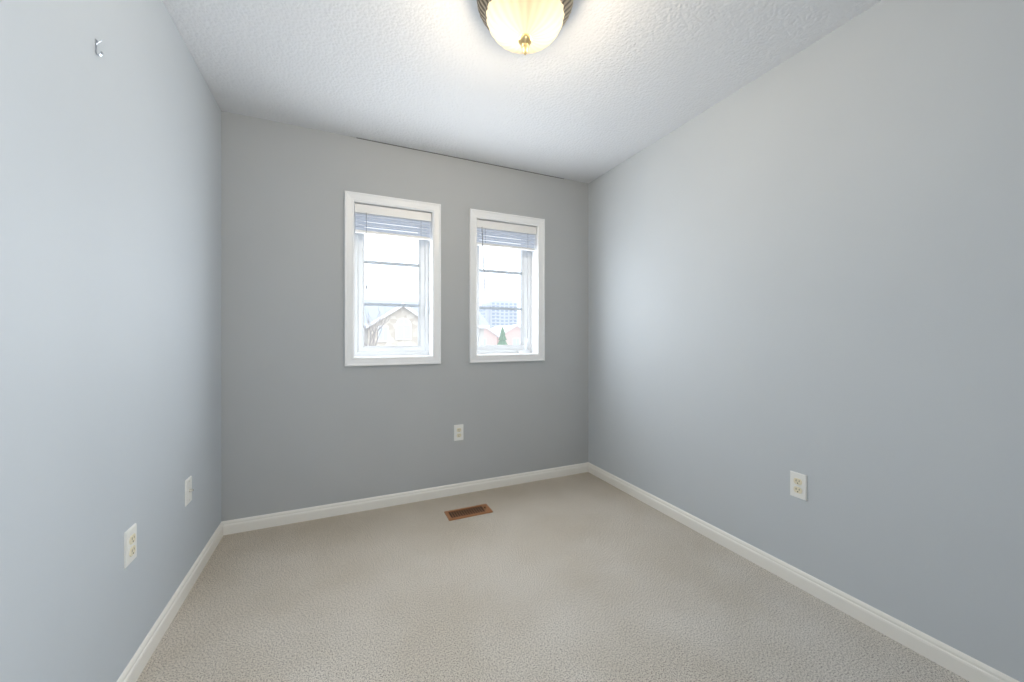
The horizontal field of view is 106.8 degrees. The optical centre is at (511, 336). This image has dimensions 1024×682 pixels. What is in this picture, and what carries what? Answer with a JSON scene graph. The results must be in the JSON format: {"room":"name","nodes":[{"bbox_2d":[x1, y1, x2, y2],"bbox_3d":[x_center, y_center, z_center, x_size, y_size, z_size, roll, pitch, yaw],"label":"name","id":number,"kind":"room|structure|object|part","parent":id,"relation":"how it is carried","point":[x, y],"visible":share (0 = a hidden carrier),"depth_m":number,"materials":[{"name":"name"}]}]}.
{"room":"empty bedroom","nodes":[
{"label":"empty bedroom","id":0,"kind":"room"},
{"bbox_2d":[0,0,220,681],"bbox_3d":[-1.148,-0.081,0.829,0.150,2.440,3.350,0,0,-24],"label":"wall","id":1,"kind":"structure","parent":0,"point":[110,297],"depth_m":1.10,"materials":[{"name":"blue paint"}]},
{"bbox_2d":[95,39,102,56],"bbox_3d":[-1.169,-0.820,1.077,0.015,0.046,0.009,0,0,-24],"label":"hook","id":2,"kind":"object","parent":1,"relation":"attached to","point":[101,53],"depth_m":1.07,"materials":[{"name":"silver metal"}]},
{"bbox_2d":[124,523,136,568],"bbox_3d":[-1.247,0.682,1.246,0.009,0.114,0.070,0,0,-24],"label":"outlet","id":3,"kind":"object","parent":1,"relation":"attached to","point":[130,544],"visible":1,"depth_m":1.24,"materials":[{"name":"white plastic"}]},
{"bbox_2d":[117,522,222,681],"bbox_3d":[-1.059,1.101,0.830,0.013,0.077,2.980,0,0,-24],"label":"baseboard","id":4,"kind":"structure","parent":1,"relation":"attached to","point":[134,668],"depth_m":1.49,"materials":[{"name":"white paint"}]},
{"bbox_2d":[185,476,193,506],"bbox_3d":[-1.451,0.693,1.717,0.020,0.114,0.070,0,0,-24],"label":"outlet","id":5,"kind":"object","parent":1,"relation":"attached to","point":[188,489],"visible":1,"depth_m":1.70,"materials":[{"name":"white plastic"}]},
{"bbox_2d":[221,111,587,520],"bbox_3d":[-0.557,-0.081,2.806,2.541,2.440,0.222,0,0,-24],"label":"wall","id":6,"kind":"structure","parent":0,"point":[309,418],"depth_m":2.47,"materials":[{"name":"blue paint"}]},
{"bbox_2d":[345,191,440,366],"bbox_3d":[-0.831,-0.374,2.660,0.625,1.129,0.214,0,0,-24],"label":"window","id":7,"kind":"structure","parent":6,"relation":"in","point":[391,227],"depth_m":2.62,"materials":[{"name":"white plastic"}]},
{"bbox_3d":[-0.855,-0.374,2.715,0.377,0.881,0.004,0,0,-24],"label":"glass","id":8,"kind":"part","parent":7,"relation":"part of","materials":[{"name":"clear glass"}]},
{"bbox_3d":[-0.855,-0.374,2.713,0.449,0.953,0.048,0,0,-24],"label":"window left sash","id":9,"kind":"part","parent":7,"relation":"part of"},
{"bbox_3d":[-0.855,-0.374,2.715,0.377,0.314,0.010,0,0,-24],"label":"window left muntins","id":10,"kind":"part","parent":7,"relation":"part of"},
{"bbox_3d":[-0.809,-0.699,2.611,0.493,0.016,0.024,0,0,-24],"label":"left window blind bottom rail","id":11,"kind":"part","parent":7,"relation":"part of","materials":[{"name":"white plastic"}]},
{"bbox_2d":[355,203,430,222],"bbox_3d":[-0.809,-0.847,2.612,0.501,0.060,0.046,0,0,-24],"label":"blind headrail","id":12,"kind":"object","parent":7,"relation":"attached to","point":[390,212],"visible":0.95,"depth_m":2.59,"materials":[{"name":"white plastic"}]},
{"bbox_3d":[-0.807,-0.570,2.604,0.363,0.507,0.045,0,0,-24],"label":"blind cord","id":13,"kind":"part","parent":7,"relation":"part of","materials":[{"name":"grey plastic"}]},
{"bbox_2d":[454,424,462,440],"bbox_3d":[-0.385,0.694,2.758,0.070,0.114,0.009,0,0,-24],"label":"outlet","id":14,"kind":"object","parent":6,"relation":"attached to","point":[458,432],"visible":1,"depth_m":2.75,"materials":[{"name":"white plastic"}]},
{"bbox_2d":[469,208,544,362],"bbox_3d":[-0.065,-0.374,3.002,0.623,1.129,0.214,0,0,-24],"label":"window","id":15,"kind":"structure","parent":6,"relation":"in","point":[527,241],"depth_m":3.01,"materials":[{"name":"white plastic"}]},
{"bbox_3d":[-0.090,-0.374,3.057,0.375,0.881,0.004,0,0,-24],"label":"glass","id":16,"kind":"part","parent":15,"relation":"part of","materials":[{"name":"clear glass"}]},
{"bbox_3d":[-0.090,-0.374,3.057,0.375,0.314,0.010,0,0,-24],"label":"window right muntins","id":17,"kind":"part","parent":15,"relation":"part of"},
{"bbox_3d":[-0.089,-0.374,3.055,0.447,0.953,0.048,0,0,-24],"label":"window right sash","id":18,"kind":"part","parent":15,"relation":"part of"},
{"bbox_3d":[-0.055,-0.565,2.939,0.391,0.515,0.047,0,0,-24],"label":"blind cord","id":19,"kind":"part","parent":15,"relation":"part of","materials":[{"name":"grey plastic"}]},
{"bbox_3d":[-0.043,-0.699,2.953,0.491,0.016,0.024,0,0,-24],"label":"right window blind bottom rail","id":20,"kind":"part","parent":15,"relation":"part of","materials":[{"name":"white plastic"}]},
{"bbox_2d":[477,220,535,234],"bbox_3d":[-0.044,-0.847,2.954,0.499,0.060,0.046,0,0,-24],"label":"blind headrail","id":21,"kind":"object","parent":15,"relation":"attached to","point":[499,226],"visible":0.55,"depth_m":2.93,"materials":[{"name":"white plastic"}]},
{"bbox_3d":[0.089,0.077,3.069,0.080,0.109,0.048,0,0,-24],"label":"crank handle","id":22,"kind":"part","parent":15,"relation":"part of","materials":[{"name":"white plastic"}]},
{"bbox_2d":[221,462,587,534],"bbox_3d":[-0.510,1.101,2.700,2.541,0.077,0.013,0,0,-24],"label":"baseboard","id":23,"kind":"structure","parent":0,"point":[234,526],"depth_m":2.55,"materials":[{"name":"white paint"}]},
{"bbox_2d":[162,0,881,182],"bbox_3d":[0.081,-1.361,1.378,2.841,0.120,3.350,0,0,-24],"label":"ceiling","id":24,"kind":"structure","parent":0,"point":[593,90],"depth_m":1.84,"materials":[{"name":"white paint"}]},
{"bbox_2d":[477,0,572,54],"bbox_3d":[0.050,-1.187,1.450,0.369,0.229,0.369,0,0,-24],"label":"ceiling light","id":25,"kind":"object","parent":24,"relation":"attached to","point":[524,27],"visible":1,"depth_m":1.41,"materials":[{"name":"white glass"}]},
{"bbox_2d":[136,472,968,681],"bbox_3d":[0.081,1.199,1.378,2.841,0.120,3.350,0,0,-24],"label":"floor","id":26,"kind":"structure","parent":0,"point":[585,577],"depth_m":1.60,"materials":[{"name":"beige carpet"}]},
{"bbox_2d":[444,504,492,520],"bbox_3d":[-0.282,1.133,2.471,0.290,0.012,0.130,0,0,-24],"label":"floor vent","id":27,"kind":"object","parent":26,"relation":"in","point":[465,512],"visible":1,"depth_m":2.46,"materials":[{"name":"brown wood"}]},
{"bbox_2d":[588,0,1023,681],"bbox_3d":[1.310,-0.081,1.926,0.150,2.440,3.350,0,0,-24],"label":"wall","id":28,"kind":"structure","parent":0,"point":[808,260],"depth_m":1.56,"materials":[{"name":"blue paint"}]},
{"bbox_2d":[790,471,806,500],"bbox_3d":[1.307,0.679,1.737,0.009,0.114,0.070,0,0,-24],"label":"outlet","id":29,"kind":"object","parent":28,"relation":"attached to","point":[798,485],"visible":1,"depth_m":1.73,"materials":[{"name":"white plastic"}]},
{"bbox_2d":[588,462,1018,681],"bbox_3d":[1.249,1.101,1.861,0.013,0.077,2.980,0,0,-24],"label":"baseboard","id":30,"kind":"structure","parent":28,"relation":"attached to","point":[957,662],"depth_m":1.60,"materials":[{"name":"white paint"}]},
{"label":"outside","id":31,"kind":"structure","parent":0,"visible":0},
{"bbox_3d":[-21.378,4.139,168.964,400.000,0.200,314.000,0,0,-24],"label":"street","id":32,"kind":"object","parent":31,"visible":0},
{"bbox_2d":[364,308,389,345],"bbox_3d":[-8.362,1.159,21.468,2.969,5.763,2.921,0,0,-24],"label":"bare tree","id":33,"kind":"object","parent":32,"relation":"on","point":[374,333],"depth_m":21.36,"materials":[{"name":"grey plant"}]},
{"bbox_2d":[364,303,417,345],"bbox_3d":[-8.444,0.809,28.564,4.900,6.460,3.730,0,0,-24],"label":"house","id":34,"kind":"structure","parent":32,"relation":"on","point":[403,332],"depth_m":27.01,"materials":[{"name":"stone"}]},
{"bbox_2d":[364,299,489,345],"bbox_3d":[-12.407,0.369,33.590,18.800,7.340,9.340,0,0,-24],"label":"house","id":35,"kind":"structure","parent":32,"relation":"on","point":[373,311],"depth_m":32.91,"materials":[{"name":"grey"}]},
{"bbox_2d":[484,328,498,344],"bbox_3d":[-6.892,1.024,68.086,5.600,6.030,10.640,0,0,-24],"label":"house","id":36,"kind":"structure","parent":32,"relation":"on","point":[490,337],"depth_m":64.02,"materials":[{"name":"brick"}]},
{"bbox_2d":[479,300,516,328],"bbox_3d":[-5.892,-5.361,154.331,12.850,18.800,11.750,0,0,-24],"label":"tower","id":37,"kind":"structure","parent":32,"relation":"on","point":[500,317],"depth_m":149.58,"materials":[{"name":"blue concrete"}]},
{"bbox_2d":[497,326,507,344],"bbox_3d":[-1.212,1.339,48.741,2.700,5.400,2.659,0,0,-24],"label":"conifer","id":38,"kind":"object","parent":32,"relation":"on","point":[502,339],"depth_m":48.44,"materials":[{"name":"green plant"}]},
{"bbox_2d":[490,325,520,344],"bbox_3d":[-1.273,0.939,71.689,7.200,6.200,10.640,0,0,-24],"label":"house","id":39,"kind":"structure","parent":32,"relation":"on","point":[513,333],"depth_m":67.08,"materials":[{"name":"brick"}]}
]}

